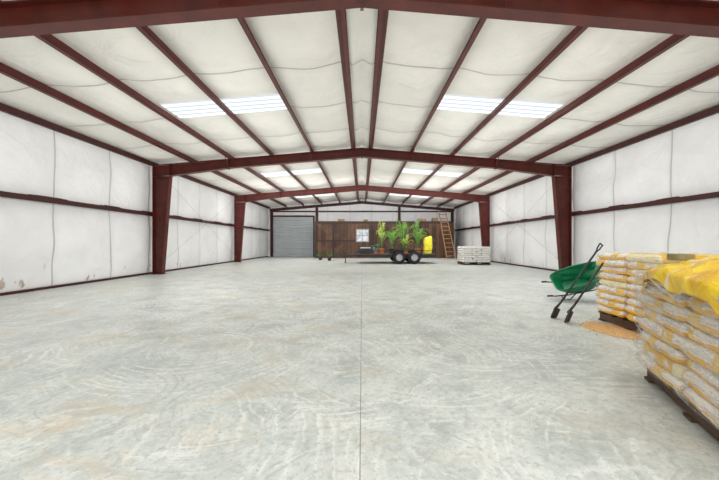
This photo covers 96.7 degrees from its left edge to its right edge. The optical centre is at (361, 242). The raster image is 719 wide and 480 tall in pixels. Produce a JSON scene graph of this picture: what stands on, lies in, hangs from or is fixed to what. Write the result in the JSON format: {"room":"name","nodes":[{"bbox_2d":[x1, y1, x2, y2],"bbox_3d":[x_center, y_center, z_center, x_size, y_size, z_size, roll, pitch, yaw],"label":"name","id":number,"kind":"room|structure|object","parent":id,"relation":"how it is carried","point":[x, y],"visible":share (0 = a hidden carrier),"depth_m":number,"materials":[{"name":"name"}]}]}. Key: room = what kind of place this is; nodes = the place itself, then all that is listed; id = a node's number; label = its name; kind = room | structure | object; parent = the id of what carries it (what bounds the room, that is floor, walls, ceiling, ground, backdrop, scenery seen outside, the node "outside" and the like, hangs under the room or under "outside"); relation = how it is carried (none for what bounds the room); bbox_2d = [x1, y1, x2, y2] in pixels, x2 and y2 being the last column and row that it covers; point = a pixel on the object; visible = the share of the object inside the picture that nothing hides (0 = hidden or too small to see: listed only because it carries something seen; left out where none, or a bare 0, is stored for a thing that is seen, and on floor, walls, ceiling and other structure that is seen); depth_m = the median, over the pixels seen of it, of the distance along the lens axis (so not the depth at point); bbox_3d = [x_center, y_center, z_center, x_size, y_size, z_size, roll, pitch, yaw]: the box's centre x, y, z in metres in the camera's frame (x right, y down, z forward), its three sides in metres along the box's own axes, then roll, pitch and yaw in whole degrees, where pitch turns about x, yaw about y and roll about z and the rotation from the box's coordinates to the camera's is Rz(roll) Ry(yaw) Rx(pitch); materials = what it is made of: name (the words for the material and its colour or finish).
{"room":"farm building","nodes":[
{"label":"farm building","id":0,"kind":"room"},
{"bbox_2d":[0,111,268,292],"bbox_3d":[-7.778,-0.949,11.350,0.145,4.178,30.700,0,0,0],"label":"wall","id":1,"kind":"structure","parent":0,"point":[42,244],"depth_m":9.07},
{"bbox_2d":[0,256,268,295],"bbox_3d":[-7.810,1.110,11.350,0.060,0.060,30.700,0,0,0],"label":"baseboard","id":2,"kind":"structure","parent":1,"relation":"attached to","point":[126,276],"depth_m":9.20,"materials":[{"name":"red metal"}]},
{"bbox_2d":[0,191,269,230],"bbox_3d":[-7.748,-1.070,11.250,0.190,0.180,30.500,0,0,0],"label":"beam","id":3,"kind":"structure","parent":1,"relation":"attached to","point":[31,197],"depth_m":8.99,"materials":[{"name":"red metal"}]},
{"bbox_2d":[0,257,718,479],"bbox_3d":[0.000,1.240,11.350,15.900,0.200,30.900,0,0,0],"label":"floor","id":4,"kind":"structure","parent":0,"point":[265,368],"depth_m":2.60,"materials":[{"name":"concrete"}]},
{"bbox_2d":[0,0,718,37],"bbox_3d":[0.000,-1.170,4.200,15.320,4.620,0.860,0,0,0],"label":"steel frame","id":5,"kind":"object","parent":4,"relation":"on","point":[18,18],"visible":1,"depth_m":4.19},
{"bbox_2d":[383,18,486,202],"bbox_3d":[1.850,-3.423,11.345,0.180,0.190,30.690,0,0,0],"label":"roof purlin","id":6,"kind":"structure","parent":5,"relation":"attached to","point":[481,21],"depth_m":6.44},
{"bbox_2d":[152,148,571,273],"bbox_3d":[0.000,-1.170,11.770,15.320,4.620,0.860,0,0,0],"label":"steel frame","id":7,"kind":"object","parent":4,"relation":"on","point":[162,174],"visible":0.97,"depth_m":11.76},
{"bbox_2d":[0,103,269,208],"bbox_3d":[-7.700,-2.900,11.345,0.090,0.150,30.690,0,0,0],"label":"strut","id":8,"kind":"object","parent":7,"relation":"attached to","point":[4,108],"visible":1,"depth_m":8.83,"materials":[{"name":"red metal"}]},
{"bbox_2d":[0,62,286,206],"bbox_3d":[-6.300,-3.054,11.345,0.180,0.190,30.690,0,0,0],"label":"roof purlin","id":9,"kind":"structure","parent":7,"relation":"attached to","point":[5,70],"depth_m":7.45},
{"bbox_2d":[0,0,303,205],"bbox_3d":[-4.870,-3.173,11.345,0.180,0.190,30.690,0,0,0],"label":"roof purlin","id":10,"kind":"structure","parent":7,"relation":"attached to","point":[49,39],"depth_m":6.59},
{"bbox_2d":[136,26,321,203],"bbox_3d":[-3.360,-3.298,11.345,0.180,0.190,30.690,0,0,0],"label":"roof purlin","id":11,"kind":"structure","parent":7,"relation":"attached to","point":[146,31],"depth_m":6.55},
{"bbox_2d":[237,18,340,202],"bbox_3d":[-1.850,-3.423,11.345,0.180,0.190,30.690,0,0,0],"label":"roof purlin","id":12,"kind":"structure","parent":7,"relation":"attached to","point":[242,21],"depth_m":6.46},
{"bbox_2d":[335,9,358,200],"bbox_3d":[-0.330,-3.550,11.345,0.180,0.190,30.690,0,0,0],"label":"roof purlin","id":13,"kind":"structure","parent":7,"relation":"attached to","point":[341,19],"depth_m":6.60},
{"bbox_2d":[420,34,688,205],"bbox_3d":[4.870,-3.173,11.345,0.180,0.190,30.690,0,0,0],"label":"roof purlin","id":14,"kind":"structure","parent":7,"relation":"attached to","point":[674,39],"depth_m":6.60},
{"bbox_2d":[454,104,718,208],"bbox_3d":[7.700,-2.900,11.345,0.090,0.150,30.690,0,0,0],"label":"strut","id":15,"kind":"object","parent":7,"relation":"attached to","point":[713,110],"visible":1,"depth_m":8.92,"materials":[{"name":"red metal"}]},
{"bbox_2d":[234,185,489,261],"bbox_3d":[0.000,-1.170,19.250,15.320,4.620,0.860,0,0,0],"label":"steel frame","id":16,"kind":"object","parent":4,"relation":"on","point":[240,201],"visible":0.97,"depth_m":19.25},
{"bbox_2d":[338,249,435,263],"bbox_3d":[1.324,0.745,18.400,5.452,0.790,2.300,0,0,0],"label":"trailer","id":17,"kind":"object","parent":4,"relation":"on","point":[398,257],"visible":0.98,"depth_m":17.47,"materials":[{"name":"black paint"}]},
{"bbox_2d":[360,247,370,253],"bbox_3d":[0.200,0.420,18.100,0.580,0.360,0.520,0,0,0],"label":"tool chest","id":18,"kind":"object","parent":17,"relation":"on","point":[361,248],"visible":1,"depth_m":17.85,"materials":[{"name":"black paint"}]},
{"bbox_2d":[371,244,379,253],"bbox_3d":[0.794,0.328,17.954,0.582,0.544,0.464,0,0,-42],"label":"potted plant","id":19,"kind":"object","parent":17,"relation":"on","point":[374,246],"visible":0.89,"depth_m":17.89,"materials":[{"name":"plant"}]},
{"bbox_2d":[376,220,389,252],"bbox_3d":[1.085,-0.382,18.758,0.832,1.963,1.073,0,0,-36],"label":"potted palm","id":20,"kind":"object","parent":17,"relation":"on","point":[382,229],"visible":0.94,"depth_m":18.76,"materials":[{"name":"plant"}]},
{"bbox_2d":[385,230,402,253],"bbox_3d":[1.761,-0.094,17.904,1.076,1.389,0.877,0,0,0],"label":"potted palm","id":21,"kind":"object","parent":17,"relation":"on","point":[391,236],"visible":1,"depth_m":17.91,"materials":[{"name":"plant"}]},
{"bbox_2d":[391,220,414,252],"bbox_3d":[2.372,-0.411,18.633,1.381,2.022,1.473,0,0,26],"label":"potted palm","id":22,"kind":"object","parent":17,"relation":"on","point":[399,225],"visible":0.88,"depth_m":18.77,"materials":[{"name":"plant"}]},
{"bbox_2d":[399,234,414,253],"bbox_3d":[2.456,0.054,17.793,0.948,1.092,0.737,0,0,0],"label":"potted palm","id":23,"kind":"object","parent":17,"relation":"on","point":[406,241],"visible":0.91,"depth_m":17.80,"materials":[{"name":"plant"}]},
{"bbox_2d":[409,221,428,252],"bbox_3d":[3.250,-0.353,17.971,1.112,1.905,1.254,0,0,0],"label":"potted palm","id":24,"kind":"object","parent":17,"relation":"on","point":[417,230],"visible":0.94,"depth_m":18.11,"materials":[{"name":"plant"}]},
{"bbox_2d":[423,236,431,253],"bbox_3d":[3.758,0.095,18.297,0.496,1.010,0.369,0,0,0],"label":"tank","id":25,"kind":"object","parent":17,"relation":"on","point":[427,241],"visible":0.91,"depth_m":18.13,"materials":[{"name":"plastic"}]},
{"bbox_2d":[438,211,455,258],"bbox_3d":[6.245,-0.650,23.495,0.679,3.580,2.126,0,0,-3],"label":"wooden ladder","id":26,"kind":"object","parent":4,"relation":"on","point":[438,211],"visible":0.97,"depth_m":23.46,"materials":[{"name":"brown wood"}]},
{"bbox_2d":[457,261,489,264],"bbox_3d":[5.950,1.075,17.100,1.400,0.130,1.100,0,0,0],"label":"wooden pallet","id":27,"kind":"object","parent":4,"relation":"on","point":[459,262],"visible":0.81,"depth_m":16.70,"materials":[{"name":"brown wood"}]},
{"bbox_2d":[461,260,476,261],"bbox_3d":[5.590,0.942,16.734,0.714,0.136,0.368,0,0,0],"label":"bag","id":28,"kind":"object","parent":27,"relation":"on","point":[461,260],"visible":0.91,"depth_m":16.56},
{"bbox_3d":[5.480,0.827,16.825,0.473,0.136,0.551,0,0,1],"label":"bag","id":29,"kind":"object","parent":28,"relation":"on","visible":0},
{"bbox_2d":[462,256,476,257],"bbox_3d":[5.602,0.712,16.729,0.714,0.136,0.368,0,0,-1],"label":"bag","id":30,"kind":"object","parent":29,"relation":"on","point":[462,256],"visible":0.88,"depth_m":16.55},
{"bbox_3d":[5.474,0.597,16.832,0.473,0.136,0.551,0,0,1],"label":"bag","id":31,"kind":"object","parent":30,"relation":"on","visible":0},
{"bbox_2d":[461,251,476,253],"bbox_3d":[5.595,0.482,16.738,0.714,0.136,0.368,0,0,-1],"label":"bag","id":32,"kind":"object","parent":31,"relation":"on","point":[464,252],"visible":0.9,"depth_m":16.57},
{"bbox_3d":[5.476,0.366,16.828,0.475,0.138,0.554,0,0,1],"label":"bag","id":33,"kind":"object","parent":32,"relation":"on","visible":0},
{"bbox_2d":[461,246,475,248],"bbox_3d":[5.585,0.251,16.737,0.712,0.138,0.367,0,0,0],"label":"bag","id":34,"kind":"object","parent":33,"relation":"on","point":[469,247],"visible":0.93,"depth_m":16.56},
{"bbox_3d":[6.313,0.941,16.737,0.712,0.138,0.367,0,0,0],"label":"bag","id":35,"kind":"object","parent":27,"relation":"on","visible":0},
{"bbox_3d":[6.414,0.827,16.818,0.475,0.136,0.554,0,0,1],"label":"bag","id":36,"kind":"object","parent":35,"relation":"on","visible":0},
{"bbox_3d":[6.301,0.712,16.728,0.712,0.137,0.366,0,0,0],"label":"bag","id":37,"kind":"object","parent":36,"relation":"on","visible":0},
{"bbox_3d":[6.423,0.597,16.833,0.473,0.136,0.551,0,0,-1],"label":"bag","id":38,"kind":"object","parent":37,"relation":"on","visible":0},
{"bbox_2d":[476,251,489,253],"bbox_3d":[6.302,0.482,16.740,0.714,0.136,0.368,0,0,-1],"label":"bag","id":39,"kind":"object","parent":38,"relation":"on","point":[480,252],"visible":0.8,"depth_m":16.57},
{"bbox_2d":[541,261,602,299],"bbox_3d":[4.254,0.742,6.335,1.210,0.831,0.641,0,0,26],"label":"wheelbarrow","id":40,"kind":"object","parent":4,"relation":"on","point":[562,279],"visible":0.59,"depth_m":6.43,"materials":[{"name":"green plastic"}]},
{"bbox_2d":[551,243,602,317],"bbox_3d":[3.191,0.574,4.767,0.713,1.156,0.110,0,0,12],"label":"shovel","id":41,"kind":"object","parent":4,"relation":"on","point":[556,310],"visible":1,"depth_m":4.78,"materials":[{"name":"metal"}]},
{"bbox_2d":[564,262,603,322],"bbox_3d":[3.132,0.713,4.550,0.541,0.881,0.120,0,0,1],"label":"shovel","id":42,"kind":"object","parent":4,"relation":"on","point":[569,312],"visible":0.99,"depth_m":4.53,"materials":[{"name":"metal"}]},
{"bbox_2d":[565,317,642,343],"bbox_3d":[3.258,1.125,4.295,0.709,0.030,1.353,0,0,0],"label":"grain","id":43,"kind":"object","parent":4,"relation":"on","point":[614,330],"visible":0.93,"depth_m":4.12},
{"bbox_2d":[598,311,643,332],"bbox_3d":[4.020,1.075,4.170,1.100,0.130,1.100,0,0,5],"label":"wooden pallet","id":44,"kind":"object","parent":4,"relation":"on","point":[627,324],"visible":0.29,"depth_m":4.33,"materials":[{"name":"brown wood"}]},
{"bbox_2d":[597,304,628,317],"bbox_3d":[3.750,0.953,4.484,0.568,0.115,0.567,0,0,6],"label":"bag","id":45,"kind":"object","parent":44,"relation":"on","point":[602,308],"visible":0.34,"depth_m":4.44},
{"bbox_2d":[597,298,627,310],"bbox_3d":[3.655,0.857,4.490,0.378,0.115,0.569,0,0,5],"label":"bag","id":46,"kind":"object","parent":45,"relation":"on","point":[621,307],"visible":0.41,"depth_m":4.43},
{"bbox_2d":[597,292,628,303],"bbox_3d":[3.748,0.761,4.481,0.568,0.115,0.567,0,0,3],"label":"bag","id":47,"kind":"object","parent":46,"relation":"on","point":[622,300],"visible":0.34,"depth_m":4.42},
{"bbox_2d":[597,285,629,296],"bbox_3d":[3.654,0.665,4.479,0.378,0.115,0.569,0,0,3],"label":"bag","id":48,"kind":"object","parent":47,"relation":"on","point":[622,292],"visible":0.59,"depth_m":4.42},
{"bbox_2d":[599,279,630,288],"bbox_3d":[3.778,0.568,4.478,0.567,0.116,0.565,0,0,4],"label":"bag","id":49,"kind":"object","parent":48,"relation":"on","point":[611,283],"visible":0.3,"depth_m":4.44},
{"bbox_2d":[598,272,629,282],"bbox_3d":[3.680,0.473,4.487,0.378,0.115,0.569,0,0,4],"label":"bag","id":50,"kind":"object","parent":49,"relation":"on","point":[604,275],"visible":0.47,"depth_m":4.42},
{"bbox_2d":[600,266,630,274],"bbox_3d":[3.765,0.376,4.467,0.567,0.116,0.565,0,0,4],"label":"bag","id":51,"kind":"object","parent":50,"relation":"on","point":[617,270],"visible":0.32,"depth_m":4.40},
{"bbox_2d":[596,259,629,267],"bbox_3d":[3.650,0.280,4.488,0.378,0.116,0.569,0,0,3],"label":"bag","id":52,"kind":"object","parent":51,"relation":"on","point":[621,263],"visible":0.54,"depth_m":4.38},
{"bbox_2d":[598,252,643,259],"bbox_3d":[3.760,0.184,4.478,0.568,0.115,0.567,0,0,5],"label":"bag","id":53,"kind":"object","parent":52,"relation":"on","point":[610,255],"visible":0.51,"depth_m":4.44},
{"bbox_2d":[596,254,645,310],"bbox_3d":[4.021,0.505,4.172,1.206,0.703,1.203,0,0,5],"label":"wrap","id":54,"kind":"object","parent":47,"relation":"attached to","point":[598,254],"visible":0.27,"depth_m":4.37,"materials":[{"name":"white"}]},
{"bbox_2d":[626,313,643,322],"bbox_3d":[3.708,0.952,3.905,0.566,0.116,0.565,0,0,6],"label":"bag","id":55,"kind":"object","parent":44,"relation":"on","point":[629,316],"visible":0.12,"depth_m":4.07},
{"bbox_2d":[625,305,647,317],"bbox_3d":[3.605,0.857,3.914,0.377,0.114,0.566,0,0,4],"label":"bag","id":56,"kind":"object","parent":55,"relation":"on","point":[628,308],"visible":0.17,"depth_m":4.03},
{"bbox_2d":[627,298,645,308],"bbox_3d":[3.708,0.761,3.902,0.568,0.115,0.567,0,0,5],"label":"bag","id":57,"kind":"object","parent":56,"relation":"on","point":[631,302],"visible":0.15,"depth_m":4.06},
{"bbox_2d":[627,291,647,299],"bbox_3d":[3.635,0.664,3.925,0.378,0.116,0.569,0,0,4],"label":"bag","id":58,"kind":"object","parent":57,"relation":"on","point":[637,294],"visible":0.14,"depth_m":4.08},
{"bbox_2d":[626,283,646,293],"bbox_3d":[3.706,0.568,3.914,0.567,0.116,0.565,0,0,4],"label":"bag","id":59,"kind":"object","parent":58,"relation":"on","point":[631,287],"visible":0.14,"depth_m":4.05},
{"bbox_2d":[627,276,646,285],"bbox_3d":[3.635,0.473,3.921,0.378,0.115,0.569,0,0,4],"label":"bag","id":60,"kind":"object","parent":59,"relation":"on","point":[630,279],"visible":0.17,"depth_m":4.06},
{"bbox_2d":[626,269,647,277],"bbox_3d":[3.706,0.376,3.904,0.567,0.116,0.565,0,0,5],"label":"bag","id":61,"kind":"object","parent":60,"relation":"on","point":[632,272],"visible":0.16,"depth_m":4.04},
{"bbox_2d":[628,261,667,269],"bbox_3d":[3.634,0.281,3.908,0.377,0.114,0.566,0,0,3],"label":"bag","id":62,"kind":"object","parent":61,"relation":"on","point":[637,265],"visible":0.25,"depth_m":3.95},
{"bbox_2d":[626,253,707,263],"bbox_3d":[3.702,0.184,3.910,0.567,0.116,0.565,0,0,5],"label":"bag","id":63,"kind":"object","parent":62,"relation":"on","point":[660,258],"visible":0.61,"depth_m":3.79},
{"bbox_3d":[4.276,0.952,3.865,0.566,0.116,0.565,0,0,6],"label":"bag","id":64,"kind":"object","parent":44,"relation":"on","visible":0},
{"bbox_3d":[4.358,0.856,3.860,0.378,0.116,0.569,0,0,5],"label":"bag","id":65,"kind":"object","parent":64,"relation":"on","visible":0},
{"bbox_3d":[4.268,0.760,3.861,0.566,0.116,0.565,0,0,5],"label":"bag","id":66,"kind":"object","parent":65,"relation":"on","visible":0},
{"bbox_3d":[4.367,0.665,3.849,0.377,0.114,0.567,0,0,6],"label":"bag","id":67,"kind":"object","parent":66,"relation":"on","visible":0},
{"bbox_3d":[4.286,0.568,3.868,0.566,0.116,0.565,0,0,4],"label":"bag","id":68,"kind":"object","parent":67,"relation":"on","visible":0},
{"bbox_3d":[4.363,0.473,3.863,0.378,0.115,0.569,0,0,4],"label":"bag","id":69,"kind":"object","parent":68,"relation":"on","visible":0},
{"bbox_3d":[4.295,0.377,3.868,0.568,0.115,0.567,0,0,5],"label":"bag","id":70,"kind":"object","parent":69,"relation":"on","visible":0},
{"bbox_3d":[4.385,0.281,3.860,0.377,0.114,0.566,0,0,4],"label":"bag","id":71,"kind":"object","parent":70,"relation":"on","visible":0},
{"bbox_2d":[677,253,718,256],"bbox_3d":[4.269,0.184,3.873,0.566,0.116,0.565,0,0,4],"label":"bag","id":72,"kind":"object","parent":71,"relation":"on","point":[705,254],"visible":0.26,"depth_m":3.80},
{"bbox_3d":[4.320,0.953,4.420,0.568,0.115,0.567,0,0,6],"label":"bag","id":73,"kind":"object","parent":44,"relation":"on","visible":0},
{"bbox_3d":[4.436,0.857,4.424,0.377,0.114,0.567,0,0,5],"label":"bag","id":74,"kind":"object","parent":73,"relation":"on","visible":0},
{"bbox_3d":[4.335,0.760,4.419,0.567,0.116,0.565,0,0,6],"label":"bag","id":75,"kind":"object","parent":74,"relation":"on","visible":0},
{"bbox_3d":[4.425,0.665,4.426,0.377,0.114,0.567,0,0,4],"label":"bag","id":76,"kind":"object","parent":75,"relation":"on","visible":0},
{"bbox_3d":[4.336,0.569,4.429,0.568,0.115,0.567,0,0,5],"label":"bag","id":77,"kind":"object","parent":76,"relation":"on","visible":0},
{"bbox_3d":[4.416,0.473,4.428,0.378,0.115,0.569,0,0,3],"label":"bag","id":78,"kind":"object","parent":77,"relation":"on","visible":0},
{"bbox_3d":[4.340,0.376,4.431,0.567,0.116,0.565,0,0,5],"label":"bag","id":79,"kind":"object","parent":78,"relation":"on","visible":0},
{"bbox_3d":[4.416,0.280,4.423,0.378,0.116,0.569,0,0,6],"label":"bag","id":80,"kind":"object","parent":79,"relation":"on","visible":0},
{"bbox_2d":[644,252,693,253],"bbox_3d":[4.313,0.184,4.431,0.567,0.116,0.565,0,0,4],"label":"bag","id":81,"kind":"object","parent":80,"relation":"on","point":[644,252],"visible":0.15,"depth_m":4.49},
{"bbox_2d":[644,368,718,440],"bbox_3d":[2.569,1.075,1.881,1.000,0.130,1.350,0,0,24],"label":"wooden pallet","id":82,"kind":"object","parent":4,"relation":"on","point":[692,413],"visible":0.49,"depth_m":2.10,"materials":[{"name":"brown wood"}]},
{"bbox_2d":[638,352,690,392],"bbox_3d":[2.447,0.952,2.308,0.537,0.116,0.688,0,0,23],"label":"bag","id":83,"kind":"object","parent":82,"relation":"on","point":[667,377],"visible":0.37,"depth_m":2.28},
{"bbox_2d":[641,341,691,379],"bbox_3d":[2.380,0.857,2.340,0.357,0.114,0.690,0,0,24],"label":"bag","id":84,"kind":"object","parent":83,"relation":"on","point":[674,369],"visible":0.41,"depth_m":2.24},
{"bbox_2d":[641,330,689,364],"bbox_3d":[2.459,0.760,2.314,0.536,0.116,0.689,0,0,25],"label":"bag","id":85,"kind":"object","parent":84,"relation":"on","point":[681,358],"visible":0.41,"depth_m":2.26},
{"bbox_2d":[639,318,691,350],"bbox_3d":[2.368,0.665,2.337,0.358,0.115,0.693,0,0,22],"label":"bag","id":86,"kind":"object","parent":85,"relation":"on","point":[648,326],"visible":0.34,"depth_m":2.30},
{"bbox_2d":[644,307,692,336],"bbox_3d":[2.471,0.569,2.292,0.538,0.115,0.691,0,0,24],"label":"bag","id":87,"kind":"object","parent":86,"relation":"on","point":[648,312],"visible":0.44,"depth_m":2.27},
{"bbox_2d":[640,294,693,321],"bbox_3d":[2.375,0.473,2.336,0.358,0.115,0.693,0,0,22],"label":"bag","id":88,"kind":"object","parent":87,"relation":"on","point":[674,311],"visible":0.4,"depth_m":2.26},
{"bbox_2d":[644,283,691,308],"bbox_3d":[2.466,0.376,2.292,0.536,0.116,0.689,0,0,25],"label":"bag","id":89,"kind":"object","parent":88,"relation":"on","point":[665,296],"visible":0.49,"depth_m":2.28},
{"bbox_2d":[641,274,663,286],"bbox_3d":[2.388,0.280,2.336,0.358,0.116,0.694,0,0,23],"label":"bag","id":90,"kind":"object","parent":89,"relation":"on","point":[649,281],"visible":0.11,"depth_m":2.50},
{"bbox_2d":[641,256,718,315],"bbox_3d":[2.568,0.302,1.882,1.196,0.471,1.505,0,0,24],"label":"plastic cover","id":91,"kind":"object","parent":90,"relation":"on","point":[697,277],"visible":0.96,"depth_m":1.98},
{"bbox_2d":[667,253,694,260],"bbox_3d":[2.430,0.107,2.440,0.156,0.050,0.156,0,0,0],"label":"tape roll","id":92,"kind":"object","parent":91,"relation":"on","point":[671,256],"visible":0.84,"depth_m":2.39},
{"bbox_2d":[683,387,718,427],"bbox_3d":[2.179,0.952,1.665,0.537,0.116,0.688,0,0,22],"label":"bag","id":93,"kind":"object","parent":82,"relation":"on","point":[698,401],"visible":0.66,"depth_m":1.86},
{"bbox_2d":[683,370,718,408],"bbox_3d":[2.107,0.857,1.709,0.357,0.114,0.690,0,0,23],"label":"bag","id":94,"kind":"object","parent":93,"relation":"on","point":[693,377],"visible":0.74,"depth_m":1.88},
{"bbox_2d":[686,359,718,389],"bbox_3d":[2.192,0.760,1.666,0.537,0.116,0.688,0,0,24],"label":"bag","id":95,"kind":"object","parent":94,"relation":"on","point":[692,365],"visible":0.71,"depth_m":1.86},
{"bbox_2d":[680,341,718,375],"bbox_3d":[2.091,0.665,1.708,0.357,0.114,0.690,0,0,23],"label":"bag","id":96,"kind":"object","parent":95,"relation":"on","point":[692,355],"visible":0.8,"depth_m":1.85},
{"bbox_2d":[687,326,718,353],"bbox_3d":[2.202,0.569,1.665,0.538,0.115,0.691,0,0,23],"label":"bag","id":97,"kind":"object","parent":96,"relation":"on","point":[713,342],"visible":0.62,"depth_m":1.88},
{"bbox_2d":[685,311,718,336],"bbox_3d":[2.119,0.473,1.708,0.357,0.114,0.690,0,0,23],"label":"bag","id":98,"kind":"object","parent":97,"relation":"on","point":[713,329],"visible":0.71,"depth_m":1.87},
{"bbox_2d":[687,296,718,318],"bbox_3d":[2.201,0.376,1.675,0.536,0.116,0.689,0,0,25],"label":"bag","id":99,"kind":"object","parent":98,"relation":"on","point":[703,310],"visible":0.61,"depth_m":1.90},
{"bbox_2d":[684,293,706,301],"bbox_3d":[2.086,0.280,1.715,0.358,0.116,0.694,0,0,24],"label":"bag","id":100,"kind":"object","parent":99,"relation":"on","point":[700,298],"visible":0.12,"depth_m":1.91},
{"bbox_3d":[2.963,0.952,2.081,0.536,0.116,0.689,0,0,23],"label":"bag","id":101,"kind":"object","parent":82,"relation":"on","visible":0},
{"bbox_2d":[630,269,718,428],"bbox_3d":[2.542,0.602,1.893,1.197,0.834,1.458,0,0,24],"label":"wrap","id":102,"kind":"object","parent":101,"relation":"attached to","point":[678,296],"depth_m":2.10,"materials":[{"name":"white"}]},
{"bbox_2d":[0,0,718,206],"bbox_3d":[0.000,-3.306,11.350,15.700,0.769,30.700,0,0,0],"label":"ceiling","id":103,"kind":"structure","parent":0,"point":[301,50],"depth_m":6.82,"materials":[{"name":"fabric"}]},
{"bbox_2d":[160,99,234,117],"bbox_3d":[-4.100,-3.371,8.000,1.480,0.134,0.900,0,0,0],"label":"window","id":104,"kind":"structure","parent":103,"relation":"attached to","point":[202,107],"depth_m":7.99,"materials":[{"name":"white"}]},
{"bbox_2d":[221,94,286,112],"bbox_3d":[-2.645,-3.491,8.000,1.430,0.130,0.900,0,0,0],"label":"window","id":105,"kind":"structure","parent":103,"relation":"attached to","point":[274,101],"depth_m":7.99,"materials":[{"name":"white"}]},
{"bbox_2d":[261,171,293,176],"bbox_3d":[-4.100,-3.371,15.500,1.480,0.134,0.900,0,0,0],"label":"window","id":106,"kind":"structure","parent":103,"relation":"attached to","point":[279,173],"depth_m":15.51,"materials":[{"name":"white"}]},
{"bbox_2d":[291,168,321,173],"bbox_3d":[-2.645,-3.491,15.500,1.430,0.130,0.900,0,0,0],"label":"window","id":107,"kind":"structure","parent":103,"relation":"attached to","point":[316,170],"depth_m":15.52,"materials":[{"name":"white"}]},
{"bbox_2d":[315,193,334,195],"bbox_3d":[-2.645,-3.491,23.000,1.430,0.130,0.900,0,0,0],"label":"window","id":108,"kind":"structure","parent":103,"relation":"attached to","point":[329,193],"depth_m":23.09,"materials":[{"name":"white"}]},
{"bbox_2d":[365,9,388,200],"bbox_3d":[0.330,-3.550,11.345,0.180,0.190,30.690,0,0,0],"label":"roof purlin","id":109,"kind":"structure","parent":103,"relation":"attached to","point":[382,19],"depth_m":6.60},
{"bbox_2d":[389,193,408,195],"bbox_3d":[2.645,-3.491,23.000,1.430,0.130,0.900,0,0,0],"label":"window","id":110,"kind":"structure","parent":103,"relation":"attached to","point":[390,193],"depth_m":23.11,"materials":[{"name":"white"}]},
{"bbox_2d":[402,168,432,173],"bbox_3d":[2.645,-3.491,15.500,1.430,0.130,0.900,0,0,0],"label":"window","id":111,"kind":"structure","parent":103,"relation":"attached to","point":[407,170],"depth_m":15.52,"materials":[{"name":"white"}]},
{"bbox_2d":[411,195,429,197],"bbox_3d":[4.100,-3.371,23.000,1.480,0.134,0.900,0,0,0],"label":"window","id":112,"kind":"structure","parent":103,"relation":"attached to","point":[412,195],"depth_m":23.05,"materials":[{"name":"white"}]},
{"bbox_2d":[430,171,462,176],"bbox_3d":[4.100,-3.371,15.500,1.480,0.134,0.900,0,0,0],"label":"window","id":113,"kind":"structure","parent":103,"relation":"attached to","point":[444,173],"depth_m":15.51,"materials":[{"name":"white"}]},
{"bbox_2d":[437,94,502,112],"bbox_3d":[2.645,-3.491,8.000,1.430,0.130,0.900,0,0,0],"label":"window","id":114,"kind":"structure","parent":103,"relation":"attached to","point":[449,101],"depth_m":7.99,"materials":[{"name":"white"}]},
{"bbox_2d":[402,26,587,203],"bbox_3d":[3.360,-3.298,11.345,0.180,0.190,30.690,0,0,0],"label":"roof purlin","id":115,"kind":"structure","parent":103,"relation":"attached to","point":[577,31],"depth_m":6.55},
{"bbox_2d":[489,99,563,117],"bbox_3d":[4.100,-3.371,8.000,1.480,0.134,0.900,0,0,0],"label":"window","id":116,"kind":"structure","parent":103,"relation":"attached to","point":[515,107],"depth_m":7.99,"materials":[{"name":"white"}]},
{"bbox_2d":[437,65,718,206],"bbox_3d":[6.300,-3.054,11.345,0.180,0.190,30.690,0,0,0],"label":"roof purlin","id":117,"kind":"structure","parent":103,"relation":"attached to","point":[713,72],"depth_m":7.55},
{"bbox_2d":[268,199,455,256],"bbox_3d":[0.000,-1.275,26.750,15.700,4.830,0.100,0,0,0],"label":"wall","id":118,"kind":"structure","parent":0,"point":[322,216],"depth_m":26.70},
{"bbox_2d":[273,218,312,256],"bbox_3d":[-5.715,-0.490,26.622,3.330,3.260,0.035,0,0,0],"label":"door","id":119,"kind":"structure","parent":118,"relation":"in","point":[292,237],"depth_m":26.61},
{"bbox_2d":[273,215,314,256],"bbox_3d":[-5.705,-0.570,26.555,3.510,3.420,0.270,0,0,0],"label":"door frame","id":120,"kind":"structure","parent":118,"relation":"attached to","point":[273,215],"depth_m":26.56,"materials":[{"name":"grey metal"}]},
{"bbox_2d":[270,201,453,256],"bbox_3d":[0.000,-1.167,26.580,15.300,4.615,0.180,0,0,0],"label":"wall frame","id":121,"kind":"object","parent":118,"relation":"attached to","point":[399,206],"visible":0.68,"depth_m":26.50,"materials":[{"name":"red metal"}]},
{"bbox_2d":[316,224,451,257],"bbox_3d":[1.694,-0.255,25.350,10.512,2.790,2.200,0,0,0],"label":"wall partition","id":122,"kind":"structure","parent":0,"point":[323,231],"depth_m":24.25,"materials":[{"name":"brown wood"}]},
{"bbox_2d":[356,229,368,241],"bbox_3d":[0.038,-0.568,24.265,0.985,0.985,0.090,0,0,0],"label":"window","id":123,"kind":"structure","parent":122,"relation":"in","point":[362,235],"depth_m":24.27,"materials":[{"name":"white"}]},
{"bbox_2d":[315,221,453,257],"bbox_3d":[1.694,-0.245,24.230,10.512,2.770,0.040,0,0,0],"label":"trim","id":124,"kind":"structure","parent":122,"relation":"attached to","point":[316,222],"depth_m":24.21,"materials":[{"name":"brown wood"}]},
{"bbox_2d":[455,113,718,269],"bbox_3d":[7.782,-0.949,11.350,0.136,4.178,30.700,0,0,0],"label":"wall","id":125,"kind":"structure","parent":0,"point":[682,161],"depth_m":9.51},
{"bbox_2d":[456,256,556,270],"bbox_3d":[7.810,1.110,11.350,0.060,0.060,30.700,0,0,0],"label":"baseboard","id":126,"kind":"structure","parent":125,"relation":"attached to","point":[456,256],"depth_m":15.18,"materials":[{"name":"red metal"}]},
{"bbox_2d":[454,191,718,230],"bbox_3d":[7.748,-1.070,11.250,0.190,0.180,30.500,0,0,0],"label":"beam","id":127,"kind":"structure","parent":125,"relation":"attached to","point":[677,199],"depth_m":9.15,"materials":[{"name":"red metal"}]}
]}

